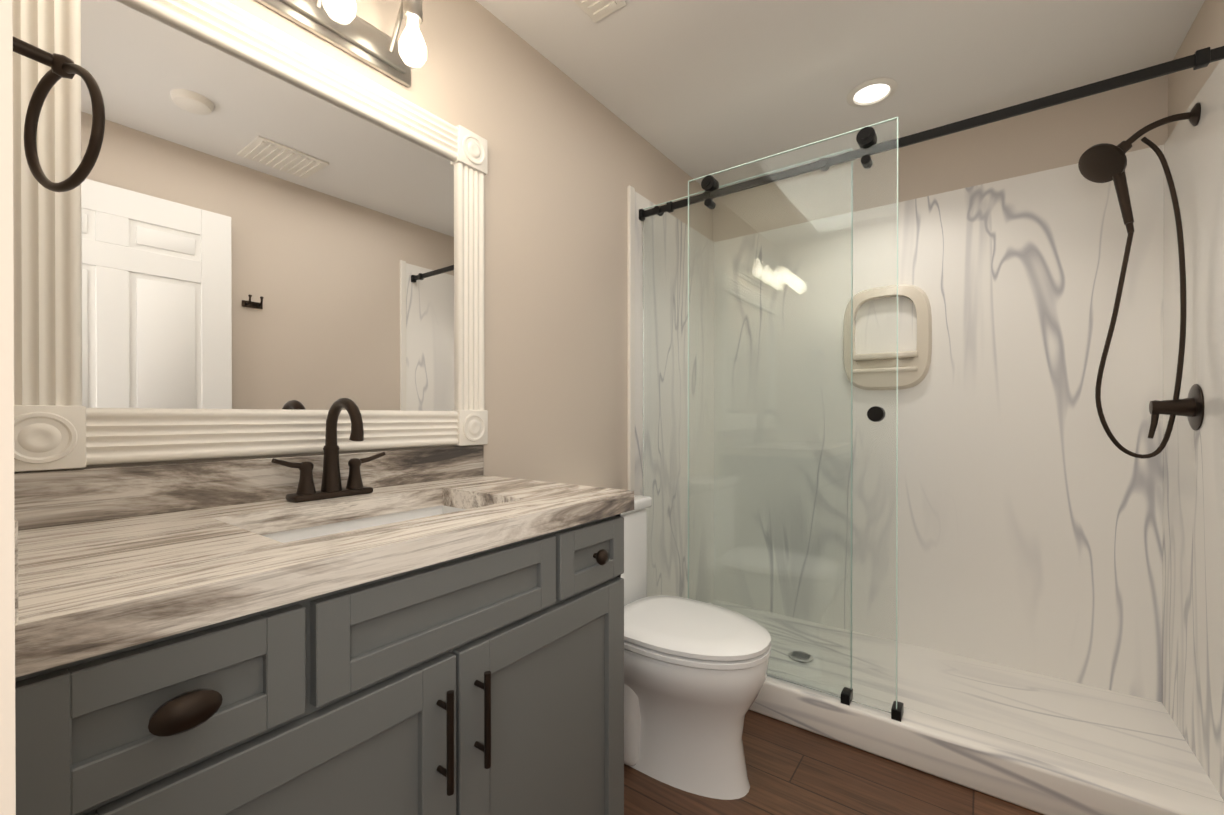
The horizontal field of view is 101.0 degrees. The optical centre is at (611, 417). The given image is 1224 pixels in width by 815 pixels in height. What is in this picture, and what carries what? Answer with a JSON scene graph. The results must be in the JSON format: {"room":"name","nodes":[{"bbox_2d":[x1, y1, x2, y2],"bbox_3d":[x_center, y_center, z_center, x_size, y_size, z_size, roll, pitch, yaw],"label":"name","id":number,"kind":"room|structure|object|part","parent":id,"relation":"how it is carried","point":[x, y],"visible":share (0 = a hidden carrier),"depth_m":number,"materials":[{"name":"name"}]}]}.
{"room":"bathroom","nodes":[
{"label":"bathroom","id":0,"kind":"room"},
{"bbox_2d":[0,0,15,814],"bbox_3d":[-0.296,-0.071,0.173,1.750,2.330,0.120,0,0,36],"label":"wall","id":1,"kind":"structure","parent":0,"point":[7,679],"depth_m":0.23,"materials":[{"name":"beige paint"}]},
{"bbox_2d":[13,36,104,191],"bbox_3d":[-0.690,-0.370,0.599,0.149,0.185,0.104,0,0,36],"label":"towel ring","id":2,"kind":"object","parent":1,"relation":"attached to","point":[61,66],"visible":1,"depth_m":0.61,"materials":[{"name":"black metal"}]},
{"bbox_2d":[14,0,692,489],"bbox_3d":[-0.389,-0.076,1.629,0.120,2.330,3.320,0,0,36],"label":"wall","id":3,"kind":"structure","parent":0,"point":[570,160],"depth_m":1.72,"materials":[{"name":"beige paint"}]},
{"bbox_2d":[14,445,483,530],"bbox_3d":[-0.672,0.129,1.120,0.020,0.088,0.957,0,0,36],"label":"backsplash","id":4,"kind":"structure","parent":3,"relation":"attached to","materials":[{"name":"stone"}]},
{"bbox_2d":[12,0,487,471],"bbox_3d":[-0.655,-0.371,1.131,0.032,0.906,0.939,0,0,36],"label":"mirror","id":5,"kind":"object","parent":3,"relation":"attached to","point":[250,235],"visible":0.96,"depth_m":1.00,"materials":[{"name":"white wood"}]},
{"bbox_2d":[81,0,455,410],"bbox_3d":[-0.666,-0.371,1.139,0.005,0.860,0.893,0,0,36],"label":"mirror glass","id":6,"kind":"object","parent":5,"relation":"attached to","point":[254,237],"depth_m":1.03,"materials":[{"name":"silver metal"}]},
{"bbox_2d":[256,0,427,87],"bbox_3d":[-0.610,-0.932,1.087,0.156,0.195,0.470,0,0,36],"label":"sconce","id":7,"kind":"object","parent":3,"relation":"attached to","point":[341,25],"visible":1,"depth_m":1.18,"materials":[{"name":"silver metal"}]},
{"bbox_2d":[624,710,1042,814],"bbox_3d":[0.365,1.131,1.080,1.990,0.080,3.320,0,0,36],"label":"floor","id":8,"kind":"structure","parent":0,"point":[792,769],"depth_m":1.48,"materials":[{"name":"brown wood"}]},
{"bbox_2d":[14,398,633,814],"bbox_3d":[-0.444,0.525,0.954,0.584,1.133,0.957,0,0,36],"label":"bathroom vanity","id":9,"kind":"object","parent":8,"relation":"on","point":[332,630],"visible":1,"depth_m":0.72,"materials":[{"name":"grey wood"}]},
{"bbox_2d":[15,475,633,677],"bbox_3d":[-0.455,0.196,0.961,0.557,0.044,0.957,0,0,36],"label":"countertop","id":10,"kind":"structure","parent":9,"relation":"on","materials":[{"name":"stone"}]},
{"bbox_2d":[271,398,385,502],"bbox_3d":[-0.571,0.066,1.069,0.150,0.215,0.235,0,0,36],"label":"faucet","id":11,"kind":"object","parent":10,"relation":"on","point":[331,491],"depth_m":1.08,"materials":[{"name":"brown metal"}]},
{"bbox_2d":[262,505,466,542],"bbox_3d":[-0.437,0.288,0.972,0.326,0.140,0.496,0,0,36],"label":"basin","id":12,"kind":"object","parent":10,"relation":"in","point":[290,532],"depth_m":1.07,"materials":[{"name":"white ceramic"}]},
{"bbox_2d":[621,495,770,799],"bbox_3d":[0.152,0.694,1.645,0.721,0.790,0.430,0,0,36],"label":"toilet","id":13,"kind":"object","parent":8,"relation":"on","point":[695,674],"visible":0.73,"depth_m":1.47,"materials":[{"name":"white ceramic"}]},
{"bbox_3d":[0.239,0.661,1.580,0.504,0.055,0.386,0,0,36],"label":"seat","id":14,"kind":"part","parent":13,"relation":"part of","materials":[{"name":"white ceramic"}]},
{"bbox_2d":[749,676,1223,814],"bbox_3d":[0.827,1.024,1.709,1.750,0.130,0.120,0,0,36],"label":"curb","id":15,"kind":"object","parent":8,"relation":"on","point":[1034,778],"visible":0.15,"depth_m":1.47,"materials":[{"name":"stone"}]},
{"bbox_2d":[639,46,1223,721],"bbox_3d":[0.816,0.004,1.692,1.746,1.912,0.074,0,0,36],"label":"shower door","id":16,"kind":"structure","parent":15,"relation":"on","point":[771,386],"depth_m":1.80,"materials":[{"name":"clear glass"}]},
{"bbox_2d":[897,641,1223,801],"bbox_3d":[1.069,1.053,2.040,1.750,0.070,0.701,0,0,36],"label":"pan","id":17,"kind":"object","parent":8,"relation":"on","point":[1133,735],"visible":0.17,"depth_m":1.74,"materials":[{"name":"stone"}]},
{"bbox_2d":[476,0,1204,178],"bbox_3d":[0.365,-1.279,1.072,1.990,0.080,3.320,0,0,36],"label":"ceiling","id":18,"kind":"structure","parent":0,"point":[694,89],"depth_m":1.74,"materials":[{"name":"white paint"}]},
{"bbox_2d":[573,0,626,22],"bbox_3d":[-0.086,-1.232,1.428,0.120,0.016,0.280,0,0,36],"label":"ceiling vent","id":19,"kind":"object","parent":18,"relation":"in","point":[595,11],"visible":1,"depth_m":1.51,"materials":[{"name":"white paint"}]},
{"bbox_2d":[847,77,897,106],"bbox_3d":[0.992,-1.237,1.927,0.174,0.010,0.174,0,0,36],"label":"recessed light","id":20,"kind":"object","parent":18,"relation":"in","point":[872,91],"visible":1,"depth_m":1.92,"materials":[{"name":"white paint"}]},
{"bbox_2d":[898,75,1167,201],"bbox_3d":[1.311,-0.078,2.367,1.750,2.330,0.120,0,0,36],"label":"wall","id":21,"kind":"structure","parent":0,"point":[1061,135],"depth_m":2.02,"materials":[{"name":"beige paint"}]},
{"bbox_2d":[635,59,1223,800],"bbox_3d":[1.034,0.023,1.989,1.750,1.990,0.819,0,0,36],"label":"wall panels","id":22,"kind":"object","parent":21,"relation":"attached to","point":[1047,527],"visible":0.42,"depth_m":1.94,"materials":[{"name":"stone"}]},
{"bbox_2d":[627,186,634,494],"bbox_3d":[0.082,0.053,2.156,0.016,2.070,0.036,0,0,36],"label":"trim strip","id":23,"kind":"object","parent":22,"relation":"attached to","point":[630,338],"visible":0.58,"depth_m":2.13,"materials":[{"name":"white paint"}]},
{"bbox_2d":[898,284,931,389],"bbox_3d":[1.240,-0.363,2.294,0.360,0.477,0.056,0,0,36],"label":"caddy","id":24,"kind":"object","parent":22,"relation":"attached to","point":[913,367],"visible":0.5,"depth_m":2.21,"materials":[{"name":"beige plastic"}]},
{"bbox_2d":[1078,103,1203,458],"bbox_3d":[1.653,-0.406,1.595,0.262,1.073,0.140,0,0,36],"label":"shower head","id":25,"kind":"object","parent":22,"relation":"attached to","point":[1102,163],"visible":1,"depth_m":1.57},
{"bbox_2d":[1168,0,1223,137],"bbox_3d":[1.120,-0.072,0.524,0.120,2.330,3.320,0,0,36],"label":"wall","id":26,"kind":"structure","parent":0,"point":[1206,29],"depth_m":1.57,"materials":[{"name":"beige paint"}]}
]}

